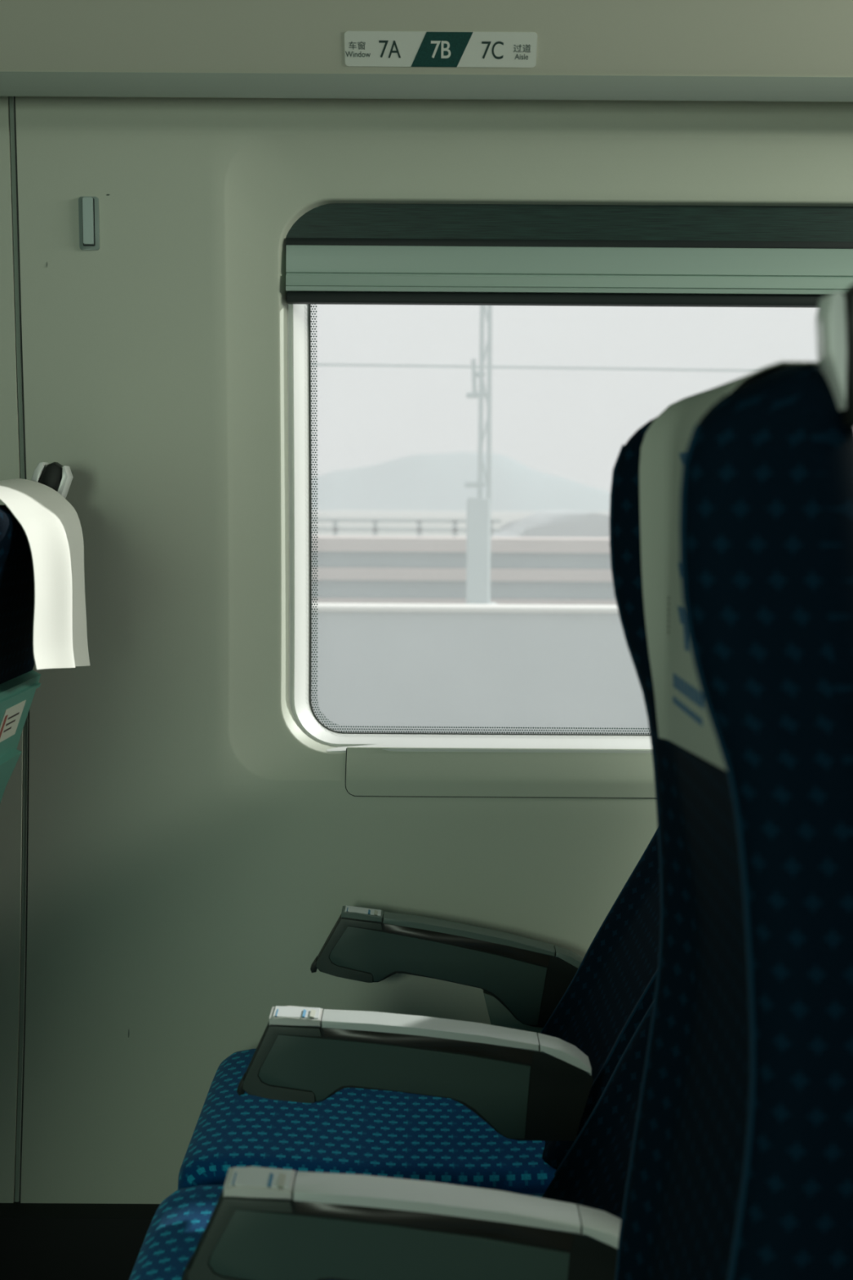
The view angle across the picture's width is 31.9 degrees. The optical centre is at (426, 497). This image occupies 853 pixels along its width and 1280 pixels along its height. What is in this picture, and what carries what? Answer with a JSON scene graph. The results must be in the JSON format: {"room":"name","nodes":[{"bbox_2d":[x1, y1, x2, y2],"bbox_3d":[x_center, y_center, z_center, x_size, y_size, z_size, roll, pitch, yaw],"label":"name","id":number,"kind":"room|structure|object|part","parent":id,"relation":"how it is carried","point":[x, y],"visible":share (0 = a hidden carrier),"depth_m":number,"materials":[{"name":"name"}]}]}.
{"room":"train carriage","nodes":[
{"label":"train carriage","id":0,"kind":"room"},
{"bbox_2d":[0,96,852,1204],"bbox_3d":[-0.871,0.144,2.445,5.060,2.320,0.224,0,0,0],"label":"wall","id":1,"kind":"structure","parent":0,"point":[193,851],"depth_m":2.48,"materials":[{"name":"grey"}]},
{"bbox_2d":[8,96,29,1201],"bbox_3d":[-0.671,0.146,2.431,0.006,2.320,0.189,0,0,0],"label":"trim","id":2,"kind":"structure","parent":1,"relation":"attached to","point":[11,98],"depth_m":2.48,"materials":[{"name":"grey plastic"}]},
{"bbox_2d":[0,1200,159,1279],"bbox_3d":[0.792,1.245,2.458,8.400,0.141,0.085,0,0,0],"label":"baseboard","id":3,"kind":"structure","parent":1,"relation":"attached to","point":[38,1241],"depth_m":2.42,"materials":[{"name":"black"}]},
{"bbox_2d":[78,196,99,250],"bbox_3d":[-0.546,-0.444,2.414,0.032,0.085,0.024,0,0,0],"label":"coat hook","id":4,"kind":"object","parent":1,"relation":"attached to","point":[88,206],"visible":1,"depth_m":2.41,"materials":[{"name":"grey plastic"}]},
{"bbox_3d":[-0.546,-0.447,2.410,0.016,0.074,0.016,0,0,0],"label":"lever","id":5,"kind":"part","parent":4,"relation":"part of","materials":[{"name":"grey plastic"}]},
{"bbox_2d":[0,0,852,102],"bbox_3d":[0.805,-0.697,2.266,8.380,0.189,0.231,0,0,0],"label":"luggage rack","id":6,"kind":"object","parent":1,"relation":"attached to","point":[784,51],"visible":1,"depth_m":2.21,"materials":[{"name":"grey plastic"}]},
{"bbox_2d":[344,31,537,67],"bbox_3d":[0.021,-0.664,2.211,0.284,0.043,0.033,0,0,0],"label":"number sign","id":7,"kind":"object","parent":6,"relation":"attached to","point":[362,48],"visible":1,"depth_m":2.21,"materials":[{"name":"white plastic"}]},
{"bbox_2d":[287,303,655,798],"bbox_3d":[0.514,0.013,2.547,1.496,0.983,0.171,0,0,0],"label":"window","id":8,"kind":"structure","parent":1,"relation":"in","point":[446,764],"depth_m":2.52,"materials":[{"name":"white plastic"}]},
{"bbox_3d":[0.495,0.431,2.565,1.329,0.025,0.085,0,0,0],"label":"sill","id":9,"kind":"part","parent":8,"relation":"part of","materials":[{"name":"white plastic"}]},
{"bbox_3d":[0.515,0.465,2.514,1.300,0.076,0.034,0,0,0],"label":"sill","id":10,"kind":"part","parent":8,"relation":"part of","materials":[{"name":"white plastic"}]},
{"bbox_2d":[285,203,852,307],"bbox_3d":[0.517,-0.408,2.481,1.495,0.182,0.067,0,0,0],"label":"roller blind","id":11,"kind":"object","parent":1,"relation":"attached to","point":[387,254],"visible":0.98,"depth_m":2.45,"materials":[{"name":"grey fabric"}]},
{"bbox_3d":[0.517,-0.377,2.464,1.495,0.085,0.034,0,0,0],"label":"pull rail","id":12,"kind":"part","parent":11,"relation":"part of","materials":[{"name":"silver metal"}]},
{"bbox_3d":[0.791,1.345,0.925,8.400,0.060,3.750,0,0,0],"label":"floor","id":13,"kind":"structure","parent":0,"visible":0},
{"bbox_2d":[0,462,72,803],"bbox_3d":[-1.045,0.622,2.166,0.973,1.362,0.452,0,0,0],"label":"seat","id":14,"kind":"object","parent":13,"relation":"on","point":[19,683],"visible":0.51,"depth_m":2.20,"materials":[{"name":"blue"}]},
{"bbox_3d":[-0.818,0.485,2.170,0.521,0.956,0.440,0,0,0],"label":"backrest","id":15,"kind":"part","parent":14,"relation":"part of","materials":[{"name":"blue fabric"}]},
{"bbox_2d":[0,478,89,670],"bbox_3d":[-0.635,0.115,2.158,0.254,0.290,0.315,0,0,0],"label":"headrest cover","id":16,"kind":"object","parent":14,"relation":"attached to","point":[51,526],"visible":1,"depth_m":2.13,"materials":[{"name":"fabric"}]},
{"bbox_2d":[128,1000,653,1279],"bbox_3d":[0.161,0.643,1.682,1.013,1.337,0.480,0,0,0],"label":"seat","id":17,"kind":"object","parent":13,"relation":"on","point":[263,1223],"visible":0.23,"depth_m":1.44,"materials":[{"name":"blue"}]},
{"bbox_3d":[-0.180,0.726,1.444,0.102,0.099,0.005,0,0,0],"label":"trim","id":18,"kind":"part","parent":17,"relation":"part of","materials":[{"name":"grey plastic"}]},
{"bbox_2d":[128,1184,543,1279],"bbox_3d":[-0.089,0.941,1.700,0.516,0.137,0.444,0,0,0],"label":"seat cushion","id":19,"kind":"object","parent":17,"relation":"on","point":[177,1226],"depth_m":1.78,"materials":[{"name":"blue fabric"}]},
{"bbox_3d":[-0.036,0.756,1.445,0.350,0.134,0.004,0,0,0],"label":"panel","id":20,"kind":"part","parent":17,"relation":"part of","materials":[{"name":"grey plastic"}]},
{"bbox_3d":[-0.006,0.750,1.465,0.451,0.155,0.040,0,0,0],"label":"armrest","id":21,"kind":"part","parent":17,"relation":"part of","materials":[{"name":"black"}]},
{"bbox_3d":[0.365,0.491,1.700,0.513,0.960,0.440,0,0,0],"label":"backrest","id":22,"kind":"part","parent":17,"relation":"part of","materials":[{"name":"blue fabric"}]},
{"bbox_2d":[177,828,660,1193],"bbox_3d":[0.173,0.643,2.191,1.013,1.337,0.558,0,0,0],"label":"seat","id":23,"kind":"object","parent":13,"relation":"on","point":[500,1104],"visible":0.37,"depth_m":2.03,"materials":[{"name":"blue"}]},
{"bbox_3d":[-0.185,0.726,1.915,0.101,0.098,0.005,0,0,0],"label":"trim","id":24,"kind":"part","parent":23,"relation":"part of","materials":[{"name":"grey plastic"}]},
{"bbox_3d":[-0.124,0.724,2.390,0.106,0.103,0.005,0,0,0],"label":"trim","id":25,"kind":"part","parent":23,"relation":"part of","materials":[{"name":"grey plastic"}]},
{"bbox_2d":[177,1048,556,1193],"bbox_3d":[-0.077,0.941,2.170,0.516,0.137,0.444,0,0,0],"label":"seat cushion","id":26,"kind":"object","parent":23,"relation":"on","point":[352,1131],"depth_m":2.04,"materials":[{"name":"blue fabric"}]},
{"bbox_3d":[-0.041,0.754,1.915,0.350,0.132,0.004,0,0,0],"label":"panel","id":27,"kind":"part","parent":23,"relation":"part of","materials":[{"name":"grey plastic"}]},
{"bbox_3d":[-0.011,0.748,1.935,0.451,0.152,0.040,0,0,0],"label":"armrest","id":28,"kind":"part","parent":23,"relation":"part of","materials":[{"name":"black plastic"}]},
{"bbox_3d":[0.018,0.765,2.391,0.349,0.158,0.004,0,0,0],"label":"panel","id":29,"kind":"part","parent":23,"relation":"part of","materials":[{"name":"grey plastic"}]},
{"bbox_3d":[0.047,0.761,2.408,0.450,0.184,0.034,0,0,0],"label":"armrest","id":30,"kind":"part","parent":23,"relation":"part of","materials":[{"name":"black plastic"}]},
{"bbox_3d":[0.377,0.491,2.170,0.513,0.960,0.440,0,0,0],"label":"backrest","id":31,"kind":"part","parent":23,"relation":"part of","materials":[{"name":"blue fabric"}]},
{"bbox_2d":[609,284,852,1279],"bbox_3d":[0.001,0.582,1.199,0.692,1.456,0.446,0,0,0],"label":"seat","id":32,"kind":"object","parent":13,"relation":"on","point":[740,1167],"visible":0.92,"depth_m":0.99,"materials":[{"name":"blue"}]},
{"bbox_2d":[639,361,820,770],"bbox_3d":[0.255,0.062,1.200,0.124,0.314,0.320,0,0,0],"label":"headrest cover","id":33,"kind":"object","parent":32,"relation":"attached to","point":[683,719],"visible":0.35,"depth_m":1.33,"materials":[{"name":"beige fabric"}]},
{"label":"outside","id":34,"kind":"structure","parent":0,"visible":0},
{"bbox_2d":[311,510,609,536],"bbox_3d":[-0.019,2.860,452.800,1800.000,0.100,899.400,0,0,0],"label":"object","id":35,"kind":"structure","parent":34,"point":[506,517],"depth_m":202.25,"materials":[{"name":"grey"}]},
{"bbox_2d":[311,518,501,537],"bbox_3d":[-0.828,1.613,29.985,4.643,2.384,0.070,0,0,0],"label":"guard railing","id":36,"kind":"object","parent":35,"relation":"on","point":[335,529],"visible":0.41,"depth_m":29.95,"materials":[{"name":"grey metal"}]},
{"bbox_3d":[-1.836,1.627,29.985,0.100,2.341,0.070,0,0,0],"label":"post","id":37,"kind":"part","parent":36,"relation":"part of","materials":[{"name":"grey metal"}]},
{"bbox_3d":[-1.036,1.630,29.985,0.100,2.346,0.070,0,0,0],"label":"post","id":38,"kind":"part","parent":36,"relation":"part of","materials":[{"name":"grey metal"}]},
{"bbox_3d":[-0.822,0.641,29.975,4.643,0.070,0.050,0,0,0],"label":"rail","id":39,"kind":"part","parent":36,"relation":"part of","materials":[{"name":"grey metal"}]},
{"bbox_3d":[-0.821,0.456,29.975,4.643,0.070,0.050,0,0,0],"label":"rail","id":40,"kind":"part","parent":36,"relation":"part of","materials":[{"name":"grey metal"}]},
{"bbox_3d":[-0.150,1.633,29.985,0.100,2.352,0.070,0,0,0],"label":"post","id":41,"kind":"part","parent":36,"relation":"part of","materials":[{"name":"grey metal"}]},
{"bbox_3d":[0.564,1.635,29.985,0.100,2.357,0.070,0,0,0],"label":"post","id":42,"kind":"part","parent":36,"relation":"part of","materials":[{"name":"grey metal"}]},
{"bbox_3d":[1.279,1.638,29.985,0.100,2.361,0.070,0,0,0],"label":"post","id":43,"kind":"part","parent":36,"relation":"part of","materials":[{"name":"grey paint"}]},
{"bbox_2d":[311,451,610,511],"bbox_3d":[22.069,-2.347,444.000,236.008,21.129,240.000,0,0,0],"label":"hill","id":44,"kind":"structure","parent":35,"relation":"on","point":[427,482],"depth_m":349.64,"materials":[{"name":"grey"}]},
{"bbox_2d":[311,535,617,604],"bbox_3d":[-0.011,1.649,18.425,120.000,2.321,0.950,0,0,0],"label":"elevated railway","id":45,"kind":"structure","parent":35,"relation":"on","point":[420,570],"depth_m":18.05,"materials":[{"name":"beige concrete"}]},
{"bbox_2d":[311,603,649,733],"bbox_3d":[-0.011,1.715,8.600,50.000,2.191,0.280,0,0,0],"label":"barrier","id":46,"kind":"object","parent":35,"relation":"on","point":[382,664],"visible":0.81,"depth_m":8.50,"materials":[{"name":"grey concrete"}]},
{"bbox_2d":[464,305,497,604],"bbox_3d":[0.439,0.264,12.000,0.268,5.102,0.200,0,0,0],"label":"catenary mast","id":47,"kind":"object","parent":35,"relation":"on","point":[479,508],"visible":0.47,"depth_m":11.98,"materials":[{"name":"silver metal"}]},
{"bbox_3d":[0.389,-0.106,12.000,0.162,0.049,0.042,0,0,0],"label":"bracket arm","id":48,"kind":"part","parent":47,"relation":"part of","materials":[{"name":"silver metal"}]},
{"bbox_3d":[0.394,-0.826,12.000,0.150,0.049,0.042,0,0,0],"label":"bracket arm","id":49,"kind":"part","parent":47,"relation":"part of","materials":[{"name":"silver metal"}]},
{"bbox_3d":[0.434,-0.991,12.000,0.072,0.048,0.042,0,0,0],"label":"bracket arm","id":50,"kind":"part","parent":47,"relation":"part of","materials":[{"name":"silver metal"}]},
{"bbox_2d":[311,363,757,372],"bbox_3d":[0.581,-1.067,12.200,40.670,0.315,0.018,0,0,0],"label":"overhead wire","id":51,"kind":"object","parent":47,"relation":"hanging from","point":[317,364],"visible":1,"depth_m":12.19,"materials":[{"name":"silver metal"}]},
{"bbox_2d":[493,510,609,537],"bbox_3d":[7.860,1.735,67.250,10.004,2.254,14.500,0,0,0],"label":"hill","id":52,"kind":"structure","parent":35,"relation":"on","point":[543,523],"depth_m":60.01,"materials":[{"name":"grey"}]}
]}

